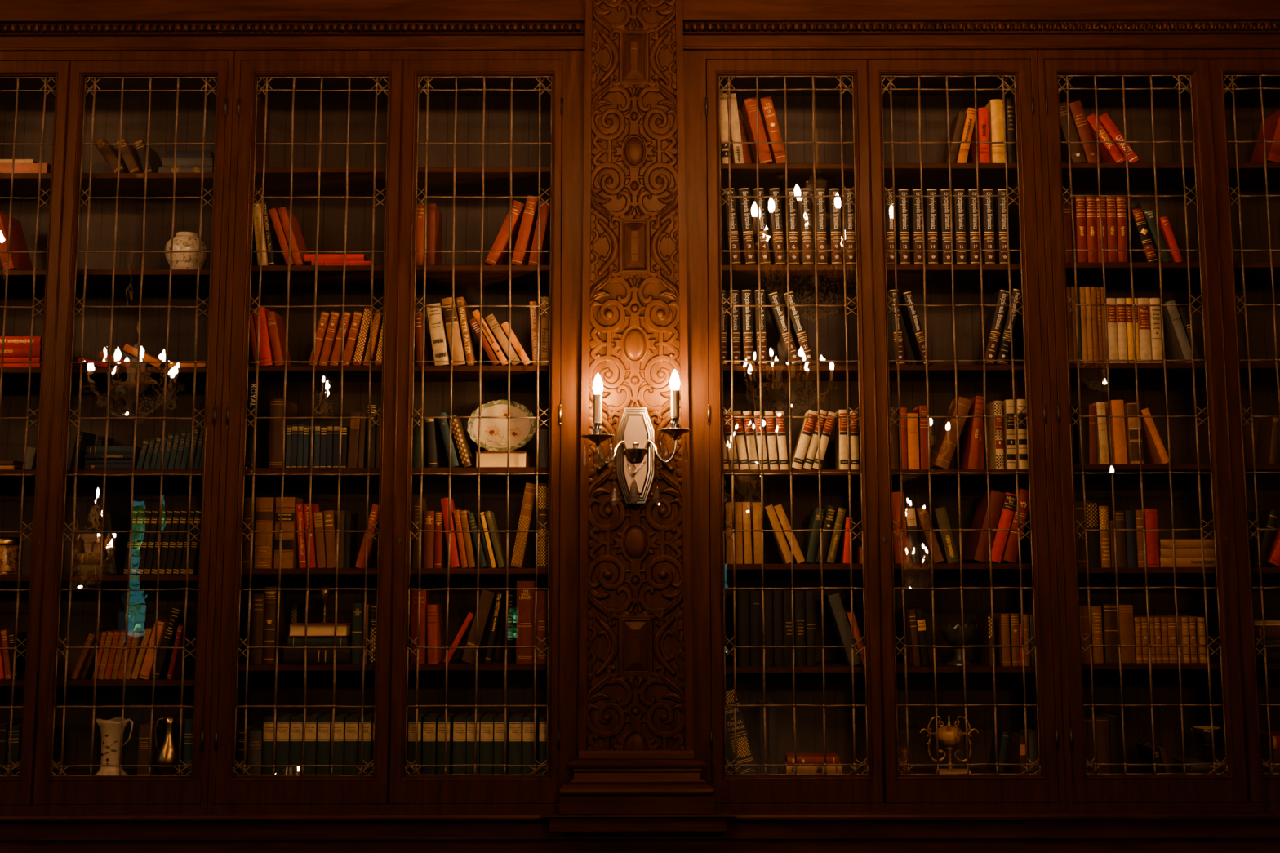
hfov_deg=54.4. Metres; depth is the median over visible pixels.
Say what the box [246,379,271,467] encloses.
book
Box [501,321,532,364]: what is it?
book
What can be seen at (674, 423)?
candle holder
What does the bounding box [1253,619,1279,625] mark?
book
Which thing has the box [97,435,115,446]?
book
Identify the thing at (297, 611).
book
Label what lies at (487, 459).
book
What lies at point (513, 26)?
trim
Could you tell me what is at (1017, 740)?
book
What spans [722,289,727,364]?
book
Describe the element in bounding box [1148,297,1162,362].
book
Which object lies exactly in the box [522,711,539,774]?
book
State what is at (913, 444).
book
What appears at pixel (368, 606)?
book
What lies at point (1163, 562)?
book
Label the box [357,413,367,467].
book
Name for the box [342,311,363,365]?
book
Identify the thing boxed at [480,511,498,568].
book
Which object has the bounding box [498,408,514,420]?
flower
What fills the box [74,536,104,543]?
book
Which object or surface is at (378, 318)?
book
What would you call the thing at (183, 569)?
book
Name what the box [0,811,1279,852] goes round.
baseboard
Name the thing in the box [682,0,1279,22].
trim
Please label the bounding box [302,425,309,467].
book
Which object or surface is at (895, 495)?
book
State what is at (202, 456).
book
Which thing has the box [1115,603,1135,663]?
book
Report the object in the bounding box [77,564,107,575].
book
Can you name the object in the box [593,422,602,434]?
candle holder
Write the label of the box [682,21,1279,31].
trim
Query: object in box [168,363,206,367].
book
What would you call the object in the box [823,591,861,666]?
book
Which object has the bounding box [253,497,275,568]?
book
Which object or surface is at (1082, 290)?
book
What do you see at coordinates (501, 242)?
book
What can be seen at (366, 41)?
trim
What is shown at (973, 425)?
book
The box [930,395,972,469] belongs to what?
book
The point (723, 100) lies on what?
book
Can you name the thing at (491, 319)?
book
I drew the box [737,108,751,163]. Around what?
book
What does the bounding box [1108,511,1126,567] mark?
book
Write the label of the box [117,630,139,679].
book
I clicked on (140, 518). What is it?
book
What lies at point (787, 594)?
book
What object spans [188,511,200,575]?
book
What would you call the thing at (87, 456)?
book
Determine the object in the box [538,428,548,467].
book
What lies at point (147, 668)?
book
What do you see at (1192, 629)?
book
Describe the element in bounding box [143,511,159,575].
book
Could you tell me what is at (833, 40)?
trim
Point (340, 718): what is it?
book
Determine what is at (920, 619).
book
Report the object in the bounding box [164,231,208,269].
ginger jar
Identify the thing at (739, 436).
book
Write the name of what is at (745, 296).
book
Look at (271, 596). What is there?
book
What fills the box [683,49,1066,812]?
bookcase
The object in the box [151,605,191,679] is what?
book
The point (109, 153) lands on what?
book
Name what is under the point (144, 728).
book
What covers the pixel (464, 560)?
book
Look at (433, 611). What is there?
book
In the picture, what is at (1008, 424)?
book
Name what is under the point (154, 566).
book
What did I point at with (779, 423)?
book
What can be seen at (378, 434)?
book
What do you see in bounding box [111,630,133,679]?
book
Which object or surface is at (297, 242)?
book
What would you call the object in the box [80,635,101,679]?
book
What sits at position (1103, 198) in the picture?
book
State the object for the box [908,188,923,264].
book
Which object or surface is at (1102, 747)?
book
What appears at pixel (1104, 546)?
book
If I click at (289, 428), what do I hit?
book
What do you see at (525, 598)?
book
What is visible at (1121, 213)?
book
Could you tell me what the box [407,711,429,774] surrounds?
book
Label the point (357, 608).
book
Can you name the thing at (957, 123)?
book
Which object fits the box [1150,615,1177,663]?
book
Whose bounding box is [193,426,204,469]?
book
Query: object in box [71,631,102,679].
book
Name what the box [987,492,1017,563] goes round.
book
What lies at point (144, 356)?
book
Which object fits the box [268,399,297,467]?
book
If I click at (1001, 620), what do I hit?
book
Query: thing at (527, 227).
book
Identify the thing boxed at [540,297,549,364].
book
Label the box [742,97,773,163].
book
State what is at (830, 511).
book
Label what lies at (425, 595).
book
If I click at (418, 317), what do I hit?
book
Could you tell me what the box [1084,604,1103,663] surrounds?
book
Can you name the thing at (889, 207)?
book
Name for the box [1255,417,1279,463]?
book
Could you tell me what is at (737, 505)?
book
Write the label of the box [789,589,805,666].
book
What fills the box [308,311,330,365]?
book
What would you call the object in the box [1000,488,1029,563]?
book
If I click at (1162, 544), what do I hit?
book
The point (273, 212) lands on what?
book
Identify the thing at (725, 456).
book
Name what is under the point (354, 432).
book
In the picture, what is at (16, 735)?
book
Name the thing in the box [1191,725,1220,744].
teacup
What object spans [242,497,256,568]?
book
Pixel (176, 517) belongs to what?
book
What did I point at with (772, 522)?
book
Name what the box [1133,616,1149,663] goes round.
book
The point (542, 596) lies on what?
book
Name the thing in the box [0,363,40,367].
book
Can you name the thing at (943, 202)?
book
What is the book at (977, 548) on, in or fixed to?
on the bookcase at (868, 122)
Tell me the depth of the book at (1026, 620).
4.62 m
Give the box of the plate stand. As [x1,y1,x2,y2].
[484,441,507,451]
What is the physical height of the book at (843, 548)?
0.174 m
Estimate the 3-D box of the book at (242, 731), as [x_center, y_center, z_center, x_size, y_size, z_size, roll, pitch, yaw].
[-1.461,1.216,4.654,0.031,0.181,0.168,0,-6,0]
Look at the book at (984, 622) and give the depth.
4.68 m
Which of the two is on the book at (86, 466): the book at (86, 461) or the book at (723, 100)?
the book at (86, 461)
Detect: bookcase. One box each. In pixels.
[0,50,235,813]
[207,50,584,813]
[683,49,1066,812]
[1036,48,1279,812]
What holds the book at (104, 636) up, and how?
on the bookcase at (101, 277)
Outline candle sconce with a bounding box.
[581,369,692,506]
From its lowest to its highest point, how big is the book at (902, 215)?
0.302 m
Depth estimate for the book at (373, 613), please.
4.62 m
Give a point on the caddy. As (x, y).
(9, 546)
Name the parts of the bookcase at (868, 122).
door, shelf, shelf, panel, shelf, shelf, shelf, shelf, keyhole plate, door, panel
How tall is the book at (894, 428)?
0.240 m
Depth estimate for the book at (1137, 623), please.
4.62 m
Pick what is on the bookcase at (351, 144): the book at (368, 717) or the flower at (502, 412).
the book at (368, 717)
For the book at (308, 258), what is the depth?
4.78 m
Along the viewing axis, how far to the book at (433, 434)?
4.71 m
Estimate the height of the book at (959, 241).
0.304 m
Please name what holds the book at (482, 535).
on the bookcase at (351, 144)
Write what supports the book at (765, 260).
on the bookcase at (868, 122)
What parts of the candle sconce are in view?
bulb, arm, mirror plate, arm, bulb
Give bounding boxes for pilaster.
[539,0,735,832]
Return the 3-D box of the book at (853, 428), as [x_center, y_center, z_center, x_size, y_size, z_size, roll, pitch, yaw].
[0.811,0.059,4.760,0.031,0.224,0.117,0,-6,0]
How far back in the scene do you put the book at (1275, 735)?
4.62 m
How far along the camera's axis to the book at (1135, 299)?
4.75 m
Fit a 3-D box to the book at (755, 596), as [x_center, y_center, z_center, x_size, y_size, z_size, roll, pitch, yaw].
[0.434,0.760,4.706,0.044,0.279,0.174,0,-6,0]
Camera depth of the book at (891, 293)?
4.76 m
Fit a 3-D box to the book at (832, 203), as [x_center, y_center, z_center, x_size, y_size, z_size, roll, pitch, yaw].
[0.753,-0.759,4.870,0.044,0.306,0.172,0,-6,0]
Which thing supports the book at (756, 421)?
on the bookcase at (868, 122)
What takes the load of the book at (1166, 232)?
on the bookcase at (1192, 119)
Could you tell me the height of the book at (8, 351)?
0.039 m
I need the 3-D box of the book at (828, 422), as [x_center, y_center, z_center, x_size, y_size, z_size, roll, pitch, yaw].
[0.698,0.059,4.760,0.094,0.223,0.117,0,-6,0]
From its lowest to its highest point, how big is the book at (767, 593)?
0.280 m
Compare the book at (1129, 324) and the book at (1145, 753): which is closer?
the book at (1145, 753)
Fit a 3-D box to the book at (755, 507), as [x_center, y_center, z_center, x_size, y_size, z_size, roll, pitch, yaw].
[0.441,0.407,4.739,0.032,0.230,0.159,-1,-6,0]
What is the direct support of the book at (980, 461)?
on the bookcase at (868, 122)
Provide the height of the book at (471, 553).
0.217 m
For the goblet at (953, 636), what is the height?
0.149 m
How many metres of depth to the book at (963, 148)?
4.83 m
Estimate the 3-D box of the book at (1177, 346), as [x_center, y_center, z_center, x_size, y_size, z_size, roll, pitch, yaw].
[2.064,-0.354,4.830,0.103,0.248,0.163,0,-6,0]
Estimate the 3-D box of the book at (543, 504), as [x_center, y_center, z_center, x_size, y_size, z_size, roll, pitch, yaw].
[-0.364,0.377,4.723,0.037,0.317,0.118,0,-6,0]
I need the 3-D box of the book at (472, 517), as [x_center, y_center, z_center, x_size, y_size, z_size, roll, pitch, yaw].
[-0.611,0.432,4.715,0.076,0.208,0.116,0,-6,0]
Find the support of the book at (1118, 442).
on the bookcase at (1192, 119)
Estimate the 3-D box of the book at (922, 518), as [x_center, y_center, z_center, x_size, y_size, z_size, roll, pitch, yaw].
[1.087,0.415,4.746,0.098,0.214,0.180,0,-6,0]
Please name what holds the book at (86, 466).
on the bookcase at (101, 277)
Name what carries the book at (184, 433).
on the bookcase at (101, 277)
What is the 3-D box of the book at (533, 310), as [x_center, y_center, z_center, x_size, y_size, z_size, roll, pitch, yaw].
[-0.403,-0.348,4.807,0.039,0.252,0.116,0,-6,0]
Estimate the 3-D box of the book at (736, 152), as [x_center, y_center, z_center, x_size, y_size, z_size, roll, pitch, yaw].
[0.371,-1.150,4.890,0.063,0.288,0.117,0,-6,0]
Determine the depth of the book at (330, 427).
4.70 m
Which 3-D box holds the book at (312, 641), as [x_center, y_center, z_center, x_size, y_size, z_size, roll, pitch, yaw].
[-1.197,0.808,4.675,0.220,0.045,0.118,0,-6,0]
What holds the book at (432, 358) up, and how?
on the bookcase at (351, 144)
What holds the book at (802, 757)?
on the book at (791, 769)
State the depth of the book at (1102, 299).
4.76 m
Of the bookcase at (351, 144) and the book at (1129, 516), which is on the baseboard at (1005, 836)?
the bookcase at (351, 144)
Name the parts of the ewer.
handle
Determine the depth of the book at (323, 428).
4.70 m
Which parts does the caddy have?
lid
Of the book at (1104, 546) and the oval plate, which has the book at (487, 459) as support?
the oval plate
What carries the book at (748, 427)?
on the bookcase at (868, 122)
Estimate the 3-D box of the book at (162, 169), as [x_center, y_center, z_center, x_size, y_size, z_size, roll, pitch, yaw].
[-1.758,-0.982,4.900,0.210,0.030,0.173,0,-6,0]
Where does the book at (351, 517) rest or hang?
on the bookcase at (351, 144)
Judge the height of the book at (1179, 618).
0.167 m
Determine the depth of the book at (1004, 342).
4.75 m
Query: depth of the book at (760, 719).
4.58 m
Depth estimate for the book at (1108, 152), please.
4.84 m
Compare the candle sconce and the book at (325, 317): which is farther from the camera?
the book at (325, 317)
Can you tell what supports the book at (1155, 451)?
on the bookcase at (1192, 119)
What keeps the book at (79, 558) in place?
on the book at (82, 570)
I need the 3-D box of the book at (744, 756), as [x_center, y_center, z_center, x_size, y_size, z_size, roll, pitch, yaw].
[0.360,1.137,4.632,0.140,0.325,0.119,0,-6,0]
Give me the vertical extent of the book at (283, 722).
0.227 m
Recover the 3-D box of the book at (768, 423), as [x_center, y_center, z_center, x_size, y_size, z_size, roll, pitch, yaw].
[0.498,0.059,4.759,0.049,0.225,0.117,0,-6,0]
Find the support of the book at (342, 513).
on the bookcase at (351, 144)
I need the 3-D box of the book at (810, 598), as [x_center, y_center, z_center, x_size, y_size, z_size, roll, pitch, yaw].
[0.635,0.759,4.705,0.035,0.279,0.182,0,-6,0]
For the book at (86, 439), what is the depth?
4.72 m
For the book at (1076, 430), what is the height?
0.224 m
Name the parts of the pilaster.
carved panel, moulding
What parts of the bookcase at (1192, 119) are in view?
shelf, shelf, shelf, shelf, shelf, shelf, keyhole plate, door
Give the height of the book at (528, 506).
0.319 m
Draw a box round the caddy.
[0,537,23,575]
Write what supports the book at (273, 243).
on the bookcase at (351, 144)
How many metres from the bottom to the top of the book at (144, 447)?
0.115 m
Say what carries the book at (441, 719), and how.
on the bookcase at (351, 144)
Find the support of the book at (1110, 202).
on the bookcase at (1192, 119)
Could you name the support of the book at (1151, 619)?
on the bookcase at (1192, 119)
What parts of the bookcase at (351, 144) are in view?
panel, door, shelf, shelf, shelf, shelf, keyhole plate, shelf, shelf, door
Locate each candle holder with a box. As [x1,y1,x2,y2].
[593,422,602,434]
[670,417,679,428]
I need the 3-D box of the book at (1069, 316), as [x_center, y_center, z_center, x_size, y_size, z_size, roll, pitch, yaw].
[1.639,-0.378,4.835,0.020,0.299,0.173,0,-6,0]
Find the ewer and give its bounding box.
[154,715,182,775]
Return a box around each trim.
[0,0,585,23]
[0,22,585,32]
[0,31,585,51]
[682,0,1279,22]
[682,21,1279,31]
[683,31,1279,49]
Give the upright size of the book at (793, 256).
0.309 m
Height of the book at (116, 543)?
0.235 m
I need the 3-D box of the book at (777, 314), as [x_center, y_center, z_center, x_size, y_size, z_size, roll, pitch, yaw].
[0.552,-0.368,4.803,0.124,0.289,0.118,0,-6,0]
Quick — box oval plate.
[467,400,536,451]
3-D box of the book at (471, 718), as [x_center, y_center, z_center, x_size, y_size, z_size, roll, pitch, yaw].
[-0.615,1.194,4.664,0.047,0.224,0.184,0,-6,0]
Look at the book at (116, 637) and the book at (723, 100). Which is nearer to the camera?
the book at (116, 637)
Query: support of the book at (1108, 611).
on the bookcase at (1192, 119)
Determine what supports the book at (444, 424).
on the bookcase at (351, 144)
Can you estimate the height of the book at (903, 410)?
0.236 m
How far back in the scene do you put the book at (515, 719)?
4.58 m
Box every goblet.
[320,586,329,623]
[939,623,977,666]
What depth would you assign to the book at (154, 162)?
4.84 m
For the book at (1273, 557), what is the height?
0.154 m
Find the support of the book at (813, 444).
on the bookcase at (868, 122)
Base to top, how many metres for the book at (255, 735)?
0.178 m
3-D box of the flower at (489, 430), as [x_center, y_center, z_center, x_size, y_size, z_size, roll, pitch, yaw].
[-0.570,0.018,4.807,0.068,0.045,0.007,0,-6,0]
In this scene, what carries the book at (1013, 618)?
on the bookcase at (868, 122)
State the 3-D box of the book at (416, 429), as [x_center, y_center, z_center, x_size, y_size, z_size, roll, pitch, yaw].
[-0.836,0.069,4.771,0.040,0.192,0.160,0,-6,0]
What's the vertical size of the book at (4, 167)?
0.046 m
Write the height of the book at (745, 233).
0.309 m
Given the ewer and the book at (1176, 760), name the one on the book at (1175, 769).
the book at (1176, 760)
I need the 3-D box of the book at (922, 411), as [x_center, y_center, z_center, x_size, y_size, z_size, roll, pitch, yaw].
[1.076,0.048,4.761,0.031,0.244,0.117,0,-6,0]
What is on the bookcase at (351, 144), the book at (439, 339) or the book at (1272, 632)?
the book at (439, 339)
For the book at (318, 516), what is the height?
0.212 m
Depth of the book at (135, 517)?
4.66 m
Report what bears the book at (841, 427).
on the bookcase at (868, 122)
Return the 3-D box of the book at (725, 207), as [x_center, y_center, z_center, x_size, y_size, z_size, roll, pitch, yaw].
[0.356,-0.760,4.867,0.063,0.309,0.166,0,-6,0]
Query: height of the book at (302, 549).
0.243 m
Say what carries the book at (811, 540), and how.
on the bookcase at (868, 122)
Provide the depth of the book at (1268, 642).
4.62 m
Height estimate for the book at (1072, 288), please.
0.301 m
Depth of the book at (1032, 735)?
4.58 m
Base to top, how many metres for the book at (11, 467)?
0.016 m
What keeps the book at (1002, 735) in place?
on the bookcase at (868, 122)
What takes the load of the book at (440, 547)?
on the bookcase at (351, 144)
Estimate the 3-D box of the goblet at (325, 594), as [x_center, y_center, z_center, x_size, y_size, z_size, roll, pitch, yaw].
[-1.188,0.672,4.695,0.033,0.140,0.033,0,-6,0]
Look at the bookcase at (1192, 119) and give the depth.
4.76 m
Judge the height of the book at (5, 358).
0.021 m
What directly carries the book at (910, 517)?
on the bookcase at (868, 122)
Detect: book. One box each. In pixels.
[0,159,39,163]
[0,163,51,173]
[0,210,32,269]
[0,336,42,346]
[0,346,42,357]
[0,356,41,361]
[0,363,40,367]
[0,460,23,466]
[0,465,26,469]
[0,627,21,679]
[0,632,5,679]
[0,718,22,775]
[5,722,22,775]
[8,631,26,679]
[22,446,36,469]
[70,431,96,469]
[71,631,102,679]
[73,542,105,552]
[73,552,106,564]
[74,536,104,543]
[77,357,116,367]
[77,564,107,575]
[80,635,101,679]
[84,453,139,460]
[84,459,137,465]
[84,464,137,469]
[85,446,141,455]
[92,630,113,679]
[94,137,129,173]
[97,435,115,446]
[97,630,119,679]
[98,351,142,367]
[101,512,128,575]
[104,630,125,679]
[111,347,155,367]
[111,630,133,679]
[115,138,143,173]
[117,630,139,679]
[123,343,168,367]
[123,511,138,575]
[125,630,145,679]
[129,511,145,575]
[131,626,153,679]
[133,139,162,173]
[136,440,150,469]
[136,511,152,575]
[137,718,165,775]
[138,619,168,679]
[142,438,155,469]
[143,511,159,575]
[149,436,161,469]
[151,511,166,575]
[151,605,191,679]
[155,435,168,469]
[158,166,213,173]
[159,511,173,575]
[161,157,213,167]
[163,433,174,469]
[165,511,181,575]
[166,623,193,679]
[167,151,214,157]
[167,432,181,469]
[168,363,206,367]
[173,431,186,469]
[173,511,188,575]
[179,511,195,575]
[180,429,191,469]
[182,715,193,775]
[186,427,199,469]
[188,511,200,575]
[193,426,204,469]
[199,446,203,469]
[237,724,261,774]
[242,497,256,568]
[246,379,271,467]
[247,724,263,774]
[249,314,260,365]
[251,593,265,664]
[253,203,269,265]
[253,306,275,365]
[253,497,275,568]
[262,586,284,664]
[262,711,288,774]
[263,201,284,265]
[265,311,291,365]
[268,208,294,265]
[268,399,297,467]
[274,497,302,568]
[275,711,301,774]
[277,206,308,265]
[283,648,351,664]
[285,425,292,467]
[287,635,351,648]
[288,622,351,636]
[288,711,314,774]
[290,424,297,467]
[290,604,305,624]
[295,503,307,568]
[297,424,304,467]
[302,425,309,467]
[303,503,319,568]
[303,711,327,774]
[304,253,369,265]
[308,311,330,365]
[308,424,315,467]
[311,261,377,265]
[313,424,321,467]
[313,511,327,568]
[316,711,342,774]
[319,311,342,365]
[320,425,327,467]
[323,510,337,568]
[326,424,333,467]
[329,311,353,365]
[330,711,354,774]
[332,424,339,467]
[337,510,345,568]
[340,425,350,467]
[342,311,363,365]
[343,511,357,568]
[344,711,367,775]
[346,412,360,467]
[351,602,369,664]
[352,307,375,365]
[355,503,378,568]
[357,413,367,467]
[357,711,374,774]
[362,604,374,664]
[363,311,382,365]
[366,403,381,467]
[369,604,376,664]
[371,715,374,774]
[374,322,382,365]
[376,414,381,467]
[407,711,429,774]
[410,590,431,664]
[413,417,428,467]
[413,497,426,568]
[414,311,429,365]
[415,204,424,265]
[422,511,435,568]
[422,711,443,774]
[425,416,444,467]
[426,203,442,265]
[426,302,450,365]
[426,604,442,664]
[429,329,435,365]
[434,511,446,568]
[436,412,463,467]
[436,712,456,774]
[440,297,466,365]
[440,497,461,568]
[443,611,475,663]
[448,414,475,467]
[452,712,471,774]
[453,509,468,568]
[456,297,477,365]
[459,510,477,568]
[462,590,497,664]
[466,512,488,568]
[466,711,485,774]
[469,317,501,365]
[472,309,507,365]
[475,451,529,467]
[475,512,492,568]
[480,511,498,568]
[480,711,498,774]
[484,200,524,265]
[484,313,522,365]
[484,511,506,568]
[484,591,506,664]
[493,712,511,774]
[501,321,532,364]
[505,592,515,662]
[508,711,525,774]
[510,482,538,568]
[511,195,537,265]
[515,580,537,664]
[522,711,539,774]
[528,200,550,265]
[529,301,541,364]
[536,590,547,664]
[537,483,548,568]
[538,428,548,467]
[538,712,546,774]
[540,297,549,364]
[720,93,728,163]
[721,187,741,265]
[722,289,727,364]
[723,410,738,470]
[723,435,728,470]
[724,502,733,564]
[725,687,756,774]
[726,93,743,163]
[727,289,741,364]
[730,410,748,470]
[733,502,742,564]
[735,187,755,265]
[735,589,750,666]
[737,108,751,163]
[739,289,754,364]
[741,410,758,469]
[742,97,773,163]
[742,502,752,564]
[749,589,763,666]
[750,187,770,265]
[750,502,761,564]
[751,289,767,364]
[751,410,768,469]
[756,698,768,773]
[758,96,785,163]
[759,589,773,666]
[760,504,794,564]
[762,410,778,469]
[764,187,785,265]
[765,291,801,364]
[769,589,783,666]
[773,411,788,469]
[773,503,804,564]
[780,187,799,264]
[780,291,815,364]
[782,589,795,666]
[782,760,842,773]
[783,752,839,764]
[788,409,817,469]
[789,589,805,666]
[795,187,813,264]
[800,409,826,469]
[801,507,825,564]
[804,589,816,666]
[810,187,827,264]
[811,411,835,469]
[814,505,837,564]
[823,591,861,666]
[825,187,842,264]
[825,507,846,564]
[834,409,848,469]
[836,516,853,564]
[840,187,856,264]
[844,609,864,666]
[848,411,858,469]
[853,546,862,564]
[884,188,897,264]
[887,288,905,364]
[889,406,898,469]
[892,491,909,564]
[895,188,910,264]
[897,407,906,469]
[897,743,907,773]
[898,290,932,364]
[899,607,920,666]
[903,506,920,564]
[906,413,919,469]
[906,607,930,666]
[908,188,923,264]
[912,405,928,469]
[915,506,943,563]
[923,188,938,264]
[927,506,959,563]
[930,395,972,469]
[936,188,951,264]
[942,111,966,163]
[951,188,966,264]
[955,107,974,163]
[960,395,983,469]
[962,489,1004,563]
[964,188,980,264]
[971,107,990,163]
[975,614,995,666]
[976,289,1008,364]
[976,417,984,469]
[978,188,995,264]
[984,98,1004,163]
[986,400,1004,469]
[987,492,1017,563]
[988,727,1009,773]
[989,612,1010,666]
[993,188,1008,264]
[993,288,1022,364]
[998,612,1020,666]
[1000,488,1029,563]
[1001,399,1015,469]
[1004,97,1015,163]
[1010,732,1026,773]
[1012,613,1031,666]
[1015,399,1027,469]
[1018,623,1022,666]
[1019,728,1039,773]
[1022,613,1035,666]
[1058,102,1085,162]
[1062,203,1072,262]
[1066,286,1073,363]
[1069,100,1100,162]
[1069,196,1087,262]
[1070,286,1076,363]
[1071,404,1088,463]
[1075,501,1086,567]
[1076,287,1082,363]
[1079,286,1087,363]
[1079,604,1090,663]
[1084,196,1097,262]
[1084,286,1093,363]
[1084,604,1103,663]
[1084,711,1111,773]
[1084,714,1096,773]
[1085,113,1124,162]
[1085,401,1109,463]
[1085,404,1097,463]
[1085,500,1101,567]
[1087,603,1119,663]
[1089,286,1098,363]
[1094,711,1124,773]
[1095,196,1107,262]
[1095,287,1103,363]
[1097,112,1139,162]
[1097,506,1111,567]
[1100,287,1106,363]
[1104,400,1127,463]
[1105,196,1117,262]
[1106,297,1118,363]
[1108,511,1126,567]
[1108,520,1115,567]
[1115,196,1128,262]
[1115,297,1128,363]
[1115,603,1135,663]
[1124,297,1134,363]
[1124,403,1143,463]
[1124,511,1137,567]
[1125,203,1157,262]
[1130,510,1144,567]
[1131,297,1139,363]
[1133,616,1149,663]
[1133,617,1142,662]
[1134,615,1155,663]
[1135,741,1164,773]
[1137,297,1151,362]
[1137,615,1162,663]
[1140,408,1168,463]
[1142,208,1172,262]
[1143,615,1168,662]
[1143,740,1171,773]
[1144,509,1159,567]
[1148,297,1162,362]
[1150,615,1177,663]
[1158,215,1182,262]
[1158,539,1214,548]
[1158,547,1214,557]
[1158,615,1182,662]
[1159,557,1215,567]
[1160,299,1195,362]
[1163,615,1190,663]
[1170,615,1197,662]
[1171,765,1226,773]
[1172,757,1226,771]
[1177,306,1204,362]
[1179,615,1206,662]
[1248,510,1279,567]
[1250,109,1279,162]
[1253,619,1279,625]
[1254,625,1279,639]
[1254,639,1279,650]
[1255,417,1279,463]
[1255,650,1279,662]
[1260,730,1279,749]
[1265,526,1279,567]
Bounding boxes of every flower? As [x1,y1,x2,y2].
[484,425,501,436]
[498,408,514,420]
[509,426,522,438]
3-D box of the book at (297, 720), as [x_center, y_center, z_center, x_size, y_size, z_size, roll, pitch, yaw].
[-1.265,1.192,4.658,0.046,0.227,0.176,0,-6,0]
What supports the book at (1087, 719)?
on the bookcase at (1192, 119)
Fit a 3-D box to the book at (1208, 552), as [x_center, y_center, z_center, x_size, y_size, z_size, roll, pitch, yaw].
[2.052,0.481,4.739,0.209,0.034,0.168,0,-6,0]
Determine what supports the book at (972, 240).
on the bookcase at (868, 122)
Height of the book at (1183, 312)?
0.223 m
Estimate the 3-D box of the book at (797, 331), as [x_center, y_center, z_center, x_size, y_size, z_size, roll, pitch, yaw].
[0.609,-0.369,4.805,0.119,0.291,0.118,0,-6,0]
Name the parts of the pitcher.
handle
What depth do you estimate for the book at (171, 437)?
4.70 m
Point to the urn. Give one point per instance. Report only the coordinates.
(950, 736)
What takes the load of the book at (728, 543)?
on the bookcase at (868, 122)
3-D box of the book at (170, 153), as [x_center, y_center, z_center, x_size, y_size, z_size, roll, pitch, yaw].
[-1.748,-1.048,4.910,0.168,0.028,0.170,0,-6,0]
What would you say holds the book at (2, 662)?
on the bookcase at (101, 277)
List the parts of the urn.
curled handle, stem, curled handle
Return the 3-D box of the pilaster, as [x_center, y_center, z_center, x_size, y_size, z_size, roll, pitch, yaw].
[-0.010,-0.280,4.579,0.682,3.427,0.120,0,-6,0]
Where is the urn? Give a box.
[920,715,978,773]
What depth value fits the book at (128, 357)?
4.74 m
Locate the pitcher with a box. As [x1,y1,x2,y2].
[93,716,133,775]
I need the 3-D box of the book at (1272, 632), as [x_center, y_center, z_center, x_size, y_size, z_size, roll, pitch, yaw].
[2.392,0.773,4.700,0.220,0.048,0.166,0,-6,0]
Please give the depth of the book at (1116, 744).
4.57 m
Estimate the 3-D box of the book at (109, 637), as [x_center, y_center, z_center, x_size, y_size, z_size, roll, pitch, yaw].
[-1.981,0.855,4.666,0.051,0.177,0.115,0,-6,0]
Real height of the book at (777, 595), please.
0.281 m
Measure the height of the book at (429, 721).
0.225 m
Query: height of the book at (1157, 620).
0.168 m
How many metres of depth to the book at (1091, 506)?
4.66 m
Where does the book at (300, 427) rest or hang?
on the bookcase at (351, 144)
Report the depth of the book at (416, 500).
4.67 m
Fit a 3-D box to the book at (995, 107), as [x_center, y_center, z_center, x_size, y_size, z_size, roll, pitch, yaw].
[1.392,-1.139,4.893,0.049,0.263,0.118,0,-6,0]
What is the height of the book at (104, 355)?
0.065 m
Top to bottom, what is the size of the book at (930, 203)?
0.303 m
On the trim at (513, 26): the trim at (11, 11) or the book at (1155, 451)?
the trim at (11, 11)
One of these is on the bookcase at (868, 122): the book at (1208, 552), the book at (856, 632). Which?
the book at (856, 632)
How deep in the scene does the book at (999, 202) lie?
4.80 m
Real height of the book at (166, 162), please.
0.036 m
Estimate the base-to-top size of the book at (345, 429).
0.161 m
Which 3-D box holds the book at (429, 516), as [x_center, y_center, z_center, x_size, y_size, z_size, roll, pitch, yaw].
[-0.791,0.430,4.717,0.038,0.214,0.118,0,-6,0]
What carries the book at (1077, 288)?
on the bookcase at (1192, 119)
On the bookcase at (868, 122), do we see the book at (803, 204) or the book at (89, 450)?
the book at (803, 204)
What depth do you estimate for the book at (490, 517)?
4.66 m
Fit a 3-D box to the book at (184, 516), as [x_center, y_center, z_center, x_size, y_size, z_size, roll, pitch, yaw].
[-1.721,0.445,4.742,0.046,0.241,0.180,0,-6,0]
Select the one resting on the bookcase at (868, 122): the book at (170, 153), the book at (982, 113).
the book at (982, 113)
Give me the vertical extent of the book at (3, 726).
0.202 m
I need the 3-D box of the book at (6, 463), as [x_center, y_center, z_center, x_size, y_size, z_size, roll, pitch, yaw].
[-2.429,0.144,4.747,0.133,0.018,0.114,0,-6,0]
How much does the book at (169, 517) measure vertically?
0.241 m
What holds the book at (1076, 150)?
on the bookcase at (1192, 119)
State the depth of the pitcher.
4.62 m
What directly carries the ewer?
on the bookcase at (101, 277)
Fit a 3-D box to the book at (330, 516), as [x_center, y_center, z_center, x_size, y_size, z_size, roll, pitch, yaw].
[-1.160,0.428,4.713,0.055,0.217,0.118,0,-6,0]
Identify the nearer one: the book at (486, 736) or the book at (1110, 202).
the book at (486, 736)
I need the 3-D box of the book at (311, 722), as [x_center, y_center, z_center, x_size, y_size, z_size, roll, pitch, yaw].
[-1.214,1.191,4.649,0.046,0.227,0.161,0,-6,0]
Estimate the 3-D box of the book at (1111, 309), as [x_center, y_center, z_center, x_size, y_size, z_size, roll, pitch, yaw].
[1.802,-0.357,4.823,0.034,0.254,0.160,0,-6,0]

